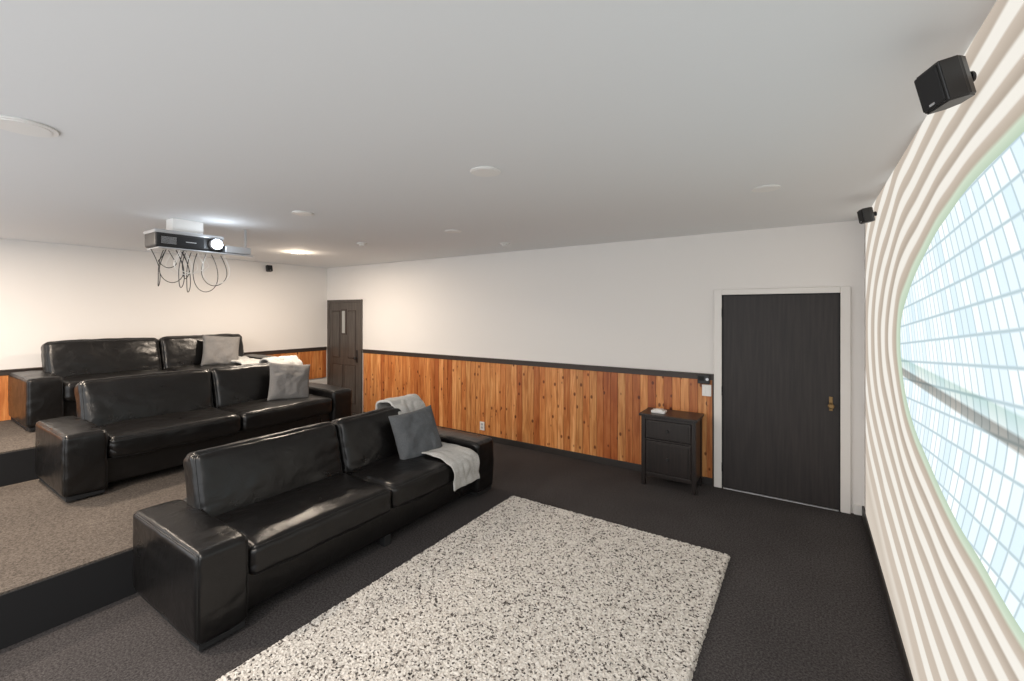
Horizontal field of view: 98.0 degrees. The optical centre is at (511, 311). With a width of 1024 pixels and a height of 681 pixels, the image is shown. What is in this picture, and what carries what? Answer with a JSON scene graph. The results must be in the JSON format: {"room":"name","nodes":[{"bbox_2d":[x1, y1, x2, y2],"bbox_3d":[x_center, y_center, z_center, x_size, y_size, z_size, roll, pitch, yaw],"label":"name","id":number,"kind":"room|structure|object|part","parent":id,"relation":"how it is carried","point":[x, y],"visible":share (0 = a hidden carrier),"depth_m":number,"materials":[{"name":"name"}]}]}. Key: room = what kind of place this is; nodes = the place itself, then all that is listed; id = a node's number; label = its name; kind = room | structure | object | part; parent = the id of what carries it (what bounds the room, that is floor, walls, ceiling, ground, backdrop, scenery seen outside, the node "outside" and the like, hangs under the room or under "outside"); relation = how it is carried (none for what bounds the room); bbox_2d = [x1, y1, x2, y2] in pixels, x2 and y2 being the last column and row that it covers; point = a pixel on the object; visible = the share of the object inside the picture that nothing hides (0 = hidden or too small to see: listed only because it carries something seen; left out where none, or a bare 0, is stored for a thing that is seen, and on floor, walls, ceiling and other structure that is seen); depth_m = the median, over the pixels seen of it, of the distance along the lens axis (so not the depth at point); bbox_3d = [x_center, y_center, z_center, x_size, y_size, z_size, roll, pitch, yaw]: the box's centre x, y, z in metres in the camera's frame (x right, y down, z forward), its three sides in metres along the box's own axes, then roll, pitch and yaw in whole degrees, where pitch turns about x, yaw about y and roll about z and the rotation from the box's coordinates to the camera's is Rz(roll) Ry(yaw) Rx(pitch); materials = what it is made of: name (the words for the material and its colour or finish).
{"room":"home theater","nodes":[
{"label":"home theater","id":0,"kind":"room"},
{"bbox_2d":[0,238,326,383],"bbox_3d":[-5.229,0.495,5.773,0.100,2.630,6.230,0,0,34],"label":"wall","id":1,"kind":"structure","parent":0,"point":[49,292],"depth_m":6.01,"materials":[{"name":"white paint"}]},
{"bbox_2d":[0,347,326,420],"bbox_3d":[-5.179,0.929,5.722,0.038,0.567,6.200,0,0,34],"label":"wainscot","id":2,"kind":"structure","parent":1,"relation":"attached to","point":[315,356],"depth_m":7.71,"materials":[{"name":"brown wood"}]},
{"bbox_3d":[-5.184,0.685,5.726,0.025,0.050,6.200,0,0,34],"label":"cap rail","id":3,"kind":"part","parent":2,"relation":"part of","materials":[{"name":"grey wood"}]},
{"bbox_2d":[266,265,272,271],"bbox_3d":[-4.030,-0.720,7.372,0.111,0.110,0.090,0,0,34],"label":"wall speaker","id":4,"kind":"object","parent":1,"relation":"attached to","point":[269,268],"visible":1,"depth_m":7.34,"materials":[{"name":"black plastic"}]},
{"bbox_2d":[0,414,905,680],"bbox_3d":[-1.861,1.860,3.596,8.120,0.100,6.330,0,0,34],"label":"floor","id":5,"kind":"structure","parent":0,"point":[800,598],"depth_m":2.85,"materials":[{"name":"grey carpet"}]},
{"bbox_2d":[0,465,186,649],"bbox_3d":[-3.905,1.660,4.150,3.898,0.300,4.992,0,0,34],"label":"platform","id":6,"kind":"object","parent":5,"relation":"on","point":[61,562],"visible":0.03,"depth_m":2.85,"materials":[{"name":"beige carpet"}]},
{"bbox_2d":[0,420,38,486],"bbox_3d":[-4.821,1.363,4.759,1.698,0.295,4.992,0,0,34],"label":"platform","id":7,"kind":"object","parent":6,"relation":"on","point":[17,443],"visible":0.02,"depth_m":3.98,"materials":[{"name":"beige carpet"}]},
{"bbox_2d":[8,334,275,430],"bbox_3d":[-4.499,0.768,5.799,0.974,0.894,2.657,0,0,34],"label":"leather sofa","id":8,"kind":"object","parent":7,"relation":"on","point":[34,396],"visible":0.5,"depth_m":5.20,"materials":[{"name":"black leather"}]},
{"bbox_3d":[-5.160,0.922,4.814,0.960,0.523,0.286,0,0,34],"label":"arm","id":9,"kind":"part","parent":8,"relation":"part of","materials":[{"name":"black leather"}]},
{"bbox_3d":[-4.508,1.035,5.805,0.825,0.220,2.140,0,0,34],"label":"frame","id":10,"kind":"part","parent":8,"relation":"part of","materials":[{"name":"black leather"}]},
{"bbox_2d":[41,338,161,376],"bbox_3d":[-5.014,0.591,5.492,0.276,0.527,1.088,-18,-10,32],"label":"cushion","id":11,"kind":"object","parent":8,"relation":"on","point":[63,358],"depth_m":5.36,"materials":[{"name":"black leather"}]},
{"bbox_2d":[62,369,171,400],"bbox_3d":[-4.726,0.845,5.318,0.819,0.244,1.056,0,0,34],"label":"seat cushion","id":12,"kind":"object","parent":8,"relation":"on","point":[70,380],"depth_m":5.12,"materials":[{"name":"black leather"}]},
{"bbox_2d":[158,334,243,369],"bbox_3d":[-4.427,0.589,6.379,0.280,0.526,1.052,-18,-10,32],"label":"cushion","id":13,"kind":"object","parent":8,"relation":"on","point":[173,351],"depth_m":6.07,"materials":[{"name":"black leather"}]},
{"bbox_2d":[165,363,240,370],"bbox_3d":[-4.145,0.847,6.194,0.814,0.240,1.056,0,0,34],"label":"seat cushion","id":14,"kind":"object","parent":8,"relation":"on","point":[178,366],"depth_m":5.96,"materials":[{"name":"black leather"}]},
{"bbox_2d":[201,335,239,365],"bbox_3d":[-4.119,0.550,6.302,0.494,0.469,0.249,0,0,-39],"label":"throw pillow","id":15,"kind":"object","parent":8,"relation":"on","point":[217,350],"visible":0.96,"depth_m":6.23,"materials":[{"name":"grey fabric"}]},
{"bbox_2d":[231,356,259,364],"bbox_3d":[-3.818,0.820,6.379,0.618,0.336,0.334,0,0,34],"label":"throw blanket","id":16,"kind":"object","parent":8,"relation":"on","point":[242,360],"visible":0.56,"depth_m":6.29,"materials":[{"name":"white fabric"}]},
{"bbox_3d":[-3.848,0.923,6.789,0.962,0.525,0.287,0,0,34],"label":"arm","id":17,"kind":"part","parent":8,"relation":"part of","materials":[{"name":"black leather"}]},
{"bbox_2d":[35,363,351,501],"bbox_3d":[-3.146,1.065,4.816,0.974,0.890,2.658,0,0,34],"label":"leather sofa","id":18,"kind":"object","parent":6,"relation":"on","point":[124,427],"visible":0.87,"depth_m":4.23,"materials":[{"name":"black leather"}]},
{"bbox_3d":[-3.808,1.218,3.832,0.960,0.524,0.286,0,0,34],"label":"arm","id":19,"kind":"part","parent":18,"relation":"part of","materials":[{"name":"black leather"}]},
{"bbox_2d":[74,369,213,425],"bbox_3d":[-3.663,0.886,4.510,0.278,0.522,1.088,-18,-10,32],"label":"cushion","id":20,"kind":"object","parent":18,"relation":"on","point":[111,400],"depth_m":4.36,"materials":[{"name":"black leather"}]},
{"bbox_2d":[100,407,240,457],"bbox_3d":[-3.373,1.139,4.339,0.823,0.240,1.056,0,0,34],"label":"seat cushion","id":21,"kind":"object","parent":18,"relation":"on","point":[154,433],"depth_m":4.13,"materials":[{"name":"black leather"}]},
{"bbox_3d":[-3.156,1.330,4.822,0.825,0.220,2.140,0,0,34],"label":"frame","id":22,"kind":"part","parent":18,"relation":"part of","materials":[{"name":"black leather"}]},
{"bbox_2d":[209,363,269,407],"bbox_3d":[-3.072,0.885,5.398,0.277,0.528,1.056,-18,-10,32],"label":"cushion","id":23,"kind":"object","parent":18,"relation":"on","point":[233,384],"depth_m":5.10,"materials":[{"name":"black leather"}]},
{"bbox_2d":[217,394,331,430],"bbox_3d":[-2.793,1.141,5.211,0.817,0.241,1.052,0,0,34],"label":"seat cushion","id":24,"kind":"object","parent":18,"relation":"on","point":[257,413],"depth_m":4.98,"materials":[{"name":"black leather"}]},
{"bbox_2d":[259,355,302,364],"bbox_3d":[-2.949,0.690,5.707,0.407,0.242,0.413,0,0,34],"label":"throw blanket","id":25,"kind":"object","parent":18,"relation":"on","point":[293,359],"visible":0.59,"depth_m":5.66,"materials":[{"name":"white fabric"}]},
{"bbox_2d":[267,362,309,399],"bbox_3d":[-2.686,0.845,5.375,0.519,0.492,0.257,0,0,-38],"label":"throw pillow","id":26,"kind":"object","parent":18,"relation":"on","point":[287,381],"visible":0.98,"depth_m":5.30,"materials":[{"name":"grey fabric"}]},
{"bbox_3d":[-2.497,1.219,5.806,0.959,0.525,0.291,0,0,34],"label":"arm","id":27,"kind":"part","parent":18,"relation":"part of","materials":[{"name":"black leather"}]},
{"bbox_2d":[133,406,493,651],"bbox_3d":[-1.299,1.364,3.673,0.976,0.891,2.658,0,0,34],"label":"leather sofa","id":28,"kind":"object","parent":5,"relation":"on","point":[260,516],"visible":0.8,"depth_m":2.98,"materials":[{"name":"black leather"}]},
{"bbox_3d":[-1.960,1.518,2.689,0.960,0.522,0.287,0,0,34],"label":"arm","id":29,"kind":"part","parent":28,"relation":"part of","materials":[{"name":"black leather"}]},
{"bbox_2d":[183,422,342,516],"bbox_3d":[-1.814,1.187,3.366,0.279,0.522,1.086,-18,-10,32],"label":"cushion","id":30,"kind":"object","parent":28,"relation":"on","point":[222,480],"depth_m":3.19,"materials":[{"name":"black leather"}]},
{"bbox_2d":[215,473,391,574],"bbox_3d":[-1.527,1.439,3.195,0.828,0.245,1.056,0,0,34],"label":"seat cushion","id":31,"kind":"object","parent":28,"relation":"on","point":[285,525],"depth_m":2.99,"materials":[{"name":"black leather"}]},
{"bbox_3d":[-1.310,1.630,3.680,0.825,0.220,2.140,0,0,34],"label":"frame","id":32,"kind":"part","parent":28,"relation":"part of","materials":[{"name":"black leather"}]},
{"bbox_2d":[331,406,400,472],"bbox_3d":[-1.227,1.185,4.254,0.279,0.526,1.051,-18,-10,32],"label":"cushion","id":33,"kind":"object","parent":28,"relation":"on","point":[366,439],"depth_m":3.95,"materials":[{"name":"black leather"}]},
{"bbox_2d":[346,453,453,507],"bbox_3d":[-0.946,1.441,4.068,0.823,0.242,1.056,0,0,34],"label":"seat cushion","id":34,"kind":"object","parent":28,"relation":"on","point":[410,481],"depth_m":3.74,"materials":[{"name":"black leather"}]},
{"bbox_2d":[375,394,425,414],"bbox_3d":[-1.116,0.988,4.543,0.405,0.248,0.404,0,0,34],"label":"throw blanket","id":35,"kind":"object","parent":28,"relation":"on","point":[408,403],"visible":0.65,"depth_m":4.49,"materials":[{"name":"grey fabric"}]},
{"bbox_2d":[388,405,441,459],"bbox_3d":[-0.896,1.155,4.197,0.503,0.472,0.251,0,0,-44],"label":"throw pillow","id":36,"kind":"object","parent":28,"relation":"on","point":[416,432],"visible":0.91,"depth_m":4.12,"materials":[{"name":"grey fabric"}]},
{"bbox_2d":[422,442,479,490],"bbox_3d":[-0.656,1.423,4.206,0.604,0.314,0.423,0,0,34],"label":"throw blanket","id":37,"kind":"object","parent":28,"relation":"on","point":[464,462],"visible":0.78,"depth_m":4.08,"materials":[{"name":"grey fabric"}]},
{"bbox_3d":[-0.650,1.520,4.663,0.960,0.527,0.289,0,0,34],"label":"arm","id":38,"kind":"part","parent":28,"relation":"part of","materials":[{"name":"black leather"}]},
{"bbox_2d":[216,496,729,680],"bbox_3d":[0.020,1.793,2.628,1.931,0.029,2.846,0,0,34],"label":"shag rug","id":39,"kind":"object","parent":5,"relation":"on","point":[525,590],"visible":1,"depth_m":2.64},
{"bbox_2d":[639,407,703,494],"bbox_3d":[1.671,1.436,4.665,0.580,0.748,0.360,0,0,34],"label":"nightstand","id":40,"kind":"object","parent":5,"relation":"on","point":[671,441],"visible":0.98,"depth_m":4.54,"materials":[{"name":"black wood"}]},
{"bbox_3d":[1.388,1.449,4.691,0.040,0.722,0.040,0,0,34],"label":"leg","id":41,"kind":"part","parent":40,"relation":"part of","materials":[{"name":"black wood"}]},
{"bbox_2d":[651,408,666,413],"bbox_3d":[1.554,1.044,4.706,0.140,0.037,0.100,0,0,34],"label":"box","id":42,"kind":"object","parent":40,"relation":"on","point":[655,410],"visible":1,"depth_m":4.68,"materials":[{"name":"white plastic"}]},
{"bbox_3d":[1.595,1.104,4.551,0.480,0.032,0.024,0,0,34],"label":"rail","id":43,"kind":"part","parent":40,"relation":"part of","materials":[{"name":"black wood"}]},
{"bbox_3d":[1.595,1.327,4.551,0.480,0.017,0.024,0,0,34],"label":"rail","id":44,"kind":"part","parent":40,"relation":"part of","materials":[{"name":"black wood"}]},
{"bbox_3d":[1.593,1.219,4.548,0.450,0.188,0.026,0,0,34],"label":"drawer","id":45,"kind":"part","parent":40,"relation":"part of","materials":[{"name":"black wood"}]},
{"bbox_3d":[1.593,1.504,4.548,0.450,0.328,0.026,0,0,34],"label":"drawer","id":46,"kind":"part","parent":40,"relation":"part of","materials":[{"name":"black wood"}]},
{"bbox_3d":[1.804,1.449,4.414,0.040,0.722,0.040,0,0,34],"label":"leg","id":47,"kind":"part","parent":40,"relation":"part of","materials":[{"name":"black wood"}]},
{"bbox_3d":[1.965,1.449,4.656,0.040,0.722,0.040,0,0,34],"label":"leg","id":48,"kind":"part","parent":40,"relation":"part of","materials":[{"name":"black wood"}]},
{"bbox_2d":[723,487,839,511],"bbox_3d":[2.571,1.807,4.311,0.982,0.006,0.028,0,0,34],"label":"threshold","id":49,"kind":"object","parent":5,"relation":"on","point":[723,487],"visible":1,"depth_m":4.28,"materials":[{"name":"silver metal"}]},
{"bbox_2d":[0,0,996,267],"bbox_3d":[-1.861,-0.870,3.596,8.120,0.100,6.330,0,0,34],"label":"ceiling","id":50,"kind":"structure","parent":0,"point":[601,121],"depth_m":1.83,"materials":[{"name":"white paint"}]},
{"bbox_2d":[0,115,59,137],"bbox_3d":[-2.155,-0.815,1.960,0.230,0.010,0.230,0,0,34],"label":"ceiling speaker","id":51,"kind":"object","parent":50,"relation":"attached to","point":[8,123],"depth_m":1.95},
{"bbox_2d":[143,218,253,291],"bbox_3d":[-2.854,-0.499,4.108,0.312,0.643,0.796,0,0,34],"label":"ceiling projector","id":52,"kind":"object","parent":50,"relation":"hanging from","point":[180,236],"depth_m":3.96,"materials":[{"name":"plastic"}]},
{"bbox_2d":[290,251,305,253],"bbox_3d":[-2.922,-0.815,6.083,0.200,0.010,0.200,0,0,34],"label":"recessed light","id":53,"kind":"object","parent":50,"relation":"in","point":[299,252],"visible":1,"depth_m":6.05,"materials":[{"name":"white plastic"}]},
{"bbox_2d":[291,211,313,215],"bbox_3d":[-1.731,-0.815,3.683,0.170,0.010,0.170,0,0,34],"label":"recessed light","id":54,"kind":"object","parent":50,"relation":"in","point":[301,213],"visible":1,"depth_m":3.66,"materials":[{"name":"white plastic"}]},
{"bbox_2d":[357,242,366,245],"bbox_3d":[-1.781,-0.802,5.289,0.120,0.036,0.120,0,0,34],"label":"smoke detector","id":55,"kind":"object","parent":50,"relation":"attached to","point":[358,243],"visible":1,"depth_m":5.25,"materials":[{"name":"white plastic"}]},
{"bbox_2d":[445,229,460,232],"bbox_3d":[-0.598,-0.815,4.503,0.170,0.010,0.170,0,0,34],"label":"recessed light","id":56,"kind":"object","parent":50,"relation":"in","point":[450,230],"visible":1,"depth_m":4.47,"materials":[{"name":"white plastic"}]},
{"bbox_2d":[470,166,500,176],"bbox_3d":[-0.154,-0.815,2.587,0.180,0.010,0.180,0,0,34],"label":"ceiling speaker","id":57,"kind":"object","parent":50,"relation":"attached to","point":[482,171],"depth_m":2.56},
{"bbox_2d":[500,242,509,245],"bbox_3d":[-0.086,-0.802,5.292,0.120,0.036,0.120,0,0,34],"label":"smoke detector","id":58,"kind":"object","parent":50,"relation":"attached to","point":[502,243],"visible":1,"depth_m":5.26,"materials":[{"name":"white plastic"}]},
{"bbox_2d":[751,184,780,192],"bbox_3d":[1.679,-0.815,2.943,0.170,0.010,0.170,0,0,34],"label":"recessed light","id":59,"kind":"object","parent":50,"relation":"in","point":[764,188],"visible":1,"depth_m":2.92,"materials":[{"name":"white plastic"}]},
{"bbox_2d":[327,220,863,512],"bbox_3d":[-0.137,0.495,6.190,8.120,2.630,0.100,0,0,34],"label":"wall","id":60,"kind":"structure","parent":0,"point":[648,303],"depth_m":5.29,"materials":[{"name":"white paint"}]},
{"bbox_2d":[332,310,332,356],"bbox_3d":[-3.302,0.400,8.203,0.020,0.860,0.010,0,0,34],"label":"trim","id":61,"kind":"structure","parent":60,"relation":"attached to","point":[332,310],"depth_m":8.20,"materials":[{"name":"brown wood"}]},
{"bbox_2d":[339,310,339,357],"bbox_3d":[-3.136,0.400,8.092,0.020,0.860,0.010,0,0,34],"label":"trim","id":62,"kind":"structure","parent":60,"relation":"attached to","point":[339,310],"depth_m":8.09,"materials":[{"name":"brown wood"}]},
{"bbox_2d":[329,302,358,413],"bbox_3d":[-3.024,0.814,8.034,0.870,1.968,0.020,0,0,34],"label":"slab","id":63,"kind":"object","parent":60,"relation":"attached to","point":[343,359],"visible":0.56,"depth_m":8.02,"materials":[{"name":"brown wood"}]},
{"bbox_2d":[333,311,338,355],"bbox_3d":[-3.220,0.400,8.146,0.180,0.820,0.014,0,0,34],"label":"panel","id":64,"kind":"object","parent":63,"relation":"attached to","point":[335,313],"visible":1,"depth_m":8.14,"materials":[{"name":"brown wood"}]},
{"bbox_2d":[333,364,341,386],"bbox_3d":[-3.183,1.285,8.121,0.270,0.650,0.014,0,0,34],"label":"panel","id":65,"kind":"object","parent":63,"relation":"attached to","point":[337,369],"visible":0.5,"depth_m":8.11,"materials":[{"name":"brown wood"}]},
{"bbox_2d":[341,309,346,334],"bbox_3d":[-3.032,0.180,8.022,0.150,0.460,0.012,0,0,34],"label":"window frame","id":66,"kind":"structure","parent":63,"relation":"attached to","point":[345,310],"depth_m":7.99,"materials":[{"name":"brown wood"}]},
{"bbox_2d":[342,311,344,332],"bbox_3d":[-3.036,0.180,8.017,0.080,0.400,0.006,0,0,34],"label":"window pane glass","id":67,"kind":"structure","parent":66,"relation":"attached to","point":[343,312],"depth_m":8.01,"materials":[{"name":"grey glass"}]},
{"bbox_2d":[345,365,354,402],"bbox_3d":[-2.883,1.285,7.922,0.270,0.650,0.014,0,0,34],"label":"panel","id":68,"kind":"object","parent":63,"relation":"attached to","point":[349,370],"visible":0.73,"depth_m":7.90,"materials":[{"name":"brown wood"}]},
{"bbox_2d":[348,311,354,357],"bbox_3d":[-2.845,0.400,7.897,0.180,0.820,0.014,0,0,34],"label":"panel","id":69,"kind":"object","parent":63,"relation":"attached to","point":[351,314],"visible":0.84,"depth_m":7.89,"materials":[{"name":"wood"}]},
{"bbox_2d":[327,299,362,413],"bbox_3d":[-3.026,0.795,8.031,0.990,2.030,0.029,0,0,34],"label":"door frame","id":70,"kind":"structure","parent":60,"relation":"attached to","point":[360,300],"depth_m":7.77,"materials":[{"name":"brown wood"}]},
{"bbox_2d":[355,310,355,356],"bbox_3d":[-2.761,0.400,7.843,0.020,0.860,0.010,0,0,34],"label":"trim","id":71,"kind":"structure","parent":60,"relation":"attached to","point":[355,310],"depth_m":7.83,"materials":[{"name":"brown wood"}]},
{"bbox_2d":[355,365,355,404],"bbox_3d":[-2.761,1.285,7.843,0.020,0.690,0.010,0,0,34],"label":"trim","id":72,"kind":"structure","parent":60,"relation":"attached to","point":[355,365],"depth_m":7.83,"materials":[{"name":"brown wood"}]},
{"bbox_2d":[362,349,711,477],"bbox_3d":[-0.253,1.188,6.184,5.615,1.084,0.038,0,0,34],"label":"wainscot","id":73,"kind":"structure","parent":60,"relation":"attached to","point":[593,410],"depth_m":5.76,"materials":[{"name":"brown wood"}]},
{"bbox_2d":[480,421,484,429],"bbox_3d":[-0.421,1.610,6.287,0.080,0.120,0.016,0,0,34],"label":"wall outlet","id":74,"kind":"object","parent":73,"relation":"attached to","point":[482,424],"visible":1,"depth_m":6.28,"materials":[{"name":"white plastic"}]},
{"bbox_3d":[-0.249,0.685,6.189,5.615,0.050,0.025,0,0,34],"label":"cap rail","id":75,"kind":"part","parent":73,"relation":"part of","materials":[{"name":"grey wood"}]},
{"bbox_2d":[697,374,709,383],"bbox_3d":[2.002,0.703,4.649,0.120,0.095,0.020,0,0,34],"label":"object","id":76,"kind":"object","parent":73,"relation":"attached to","point":[705,376],"visible":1,"depth_m":4.63,"materials":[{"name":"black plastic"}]},
{"bbox_2d":[698,376,703,380],"bbox_3d":[1.977,0.695,4.652,0.055,0.050,0.004,0,0,34],"label":"screen","id":77,"kind":"object","parent":76,"relation":"attached to","point":[700,378],"visible":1,"depth_m":4.65,"materials":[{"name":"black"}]},
{"bbox_2d":[702,384,710,396],"bbox_3d":[2.035,0.820,4.654,0.090,0.120,0.018,0,0,34],"label":"light switch","id":78,"kind":"object","parent":73,"relation":"attached to","point":[706,389],"visible":1,"depth_m":4.65,"materials":[{"name":"white plastic"}]},
{"bbox_2d":[363,412,711,485],"bbox_3d":[-0.248,1.770,6.191,5.615,0.080,0.022,0,0,34],"label":"baseboard","id":79,"kind":"structure","parent":60,"relation":"attached to","point":[617,463],"depth_m":5.52,"materials":[{"name":"grey wood"}]},
{"bbox_2d":[712,374,713,486],"bbox_3d":[2.094,1.228,4.630,0.013,1.164,0.030,0,0,34],"label":"trim","id":80,"kind":"structure","parent":60,"relation":"attached to","point":[712,374],"depth_m":4.62,"materials":[{"name":"brown wood"}]},
{"bbox_2d":[722,296,722,487],"bbox_3d":[2.167,0.818,4.580,0.012,1.985,0.028,0,0,34],"label":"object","id":81,"kind":"object","parent":60,"relation":"attached to","point":[722,296],"visible":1,"depth_m":4.57,"materials":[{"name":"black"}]},
{"bbox_2d":[723,294,838,509],"bbox_3d":[2.574,0.815,4.315,0.966,1.967,0.020,0,0,34],"label":"door","id":82,"kind":"structure","parent":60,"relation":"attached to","point":[781,352],"depth_m":4.28,"materials":[{"name":"black wood"}]},
{"bbox_2d":[829,397,832,410],"bbox_3d":[2.917,0.840,4.071,0.028,0.130,0.007,0,0,34],"label":"backplate","id":83,"kind":"object","parent":82,"relation":"attached to","point":[830,398],"visible":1,"depth_m":4.07,"materials":[{"name":"gold metal"}]},
{"bbox_2d":[722,293,839,295],"bbox_3d":[2.571,-0.169,4.311,0.982,0.012,0.028,0,0,34],"label":"door frame","id":84,"kind":"object","parent":60,"relation":"attached to","point":[797,293],"visible":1,"depth_m":4.27,"materials":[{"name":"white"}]},
{"bbox_2d":[714,286,850,513],"bbox_3d":[2.571,0.790,4.310,1.132,2.040,0.033,0,0,34],"label":"door frame","id":85,"kind":"structure","parent":60,"relation":"attached to","point":[845,292],"depth_m":4.03,"materials":[{"name":"white paint"}]},
{"bbox_2d":[839,294,839,510],"bbox_3d":[2.975,0.818,4.043,0.012,1.985,0.028,0,0,34],"label":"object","id":86,"kind":"object","parent":60,"relation":"attached to","point":[839,294],"visible":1,"depth_m":4.03,"materials":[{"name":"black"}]},
{"bbox_2d":[854,504,861,515],"bbox_3d":[3.090,1.768,3.975,0.057,0.085,0.018,0,0,34],"label":"baseboard","id":87,"kind":"structure","parent":60,"relation":"attached to","point":[857,508],"depth_m":3.97,"materials":[{"name":"white paint"}]},
{"bbox_2d":[864,223,865,509],"bbox_3d":[1.451,0.495,1.335,0.100,2.630,6.230,0,0,34],"label":"wall","id":88,"kind":"structure","parent":0,"point":[865,223],"depth_m":3.88,"materials":[{"name":"white paint"}]},
{"bbox_2d":[857,207,876,223],"bbox_3d":[2.539,-0.690,3.177,0.104,0.109,0.085,0,0,19],"label":"wall speaker","id":89,"kind":"object","parent":88,"relation":"attached to","point":[865,215],"visible":1,"depth_m":3.15,"materials":[{"name":"black plastic"}]},
{"bbox_2d":[857,210,863,222],"bbox_3d":[2.500,-0.684,3.190,0.008,0.088,0.075,-11,-3,18],"label":"grille","id":90,"kind":"object","parent":89,"relation":"attached to","point":[860,213],"depth_m":3.18,"materials":[{"name":"black metal"}]},
{"bbox_2d":[862,506,913,680],"bbox_3d":[1.402,1.768,1.368,0.018,0.085,6.230,0,0,34],"label":"baseboard","id":91,"kind":"structure","parent":88,"relation":"attached to","point":[905,664],"depth_m":2.63,"materials":[{"name":"grey wood"}]},
{"bbox_2d":[866,0,1023,680],"bbox_3d":[1.350,0.450,1.282,0.009,2.520,5.990,0,0,34],"label":"projection screen","id":92,"kind":"object","parent":88,"relation":"attached to","point":[945,239],"visible":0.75,"depth_m":1.47,"materials":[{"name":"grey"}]},
{"bbox_2d":[914,55,976,114],"bbox_3d":[1.284,-0.670,1.309,0.123,0.134,0.105,0,0,14],"label":"wall speaker","id":93,"kind":"object","parent":88,"relation":"attached to","point":[949,82],"visible":1,"depth_m":1.27,"materials":[{"name":"black plastic"}]},
{"bbox_2d":[914,65,945,112],"bbox_3d":[1.239,-0.659,1.320,0.008,0.106,0.092,-14,-3,13],"label":"grille","id":94,"kind":"object","parent":93,"relation":"attached to","point":[930,86],"depth_m":1.31,"materials":[{"name":"black"}]},
{"bbox_3d":[1.336,-0.684,1.297,0.008,0.032,0.032,-14,-3,13],"label":"bracket plate","id":95,"kind":"part","parent":93,"relation":"part of","materials":[{"name":"black plastic"}]}
]}

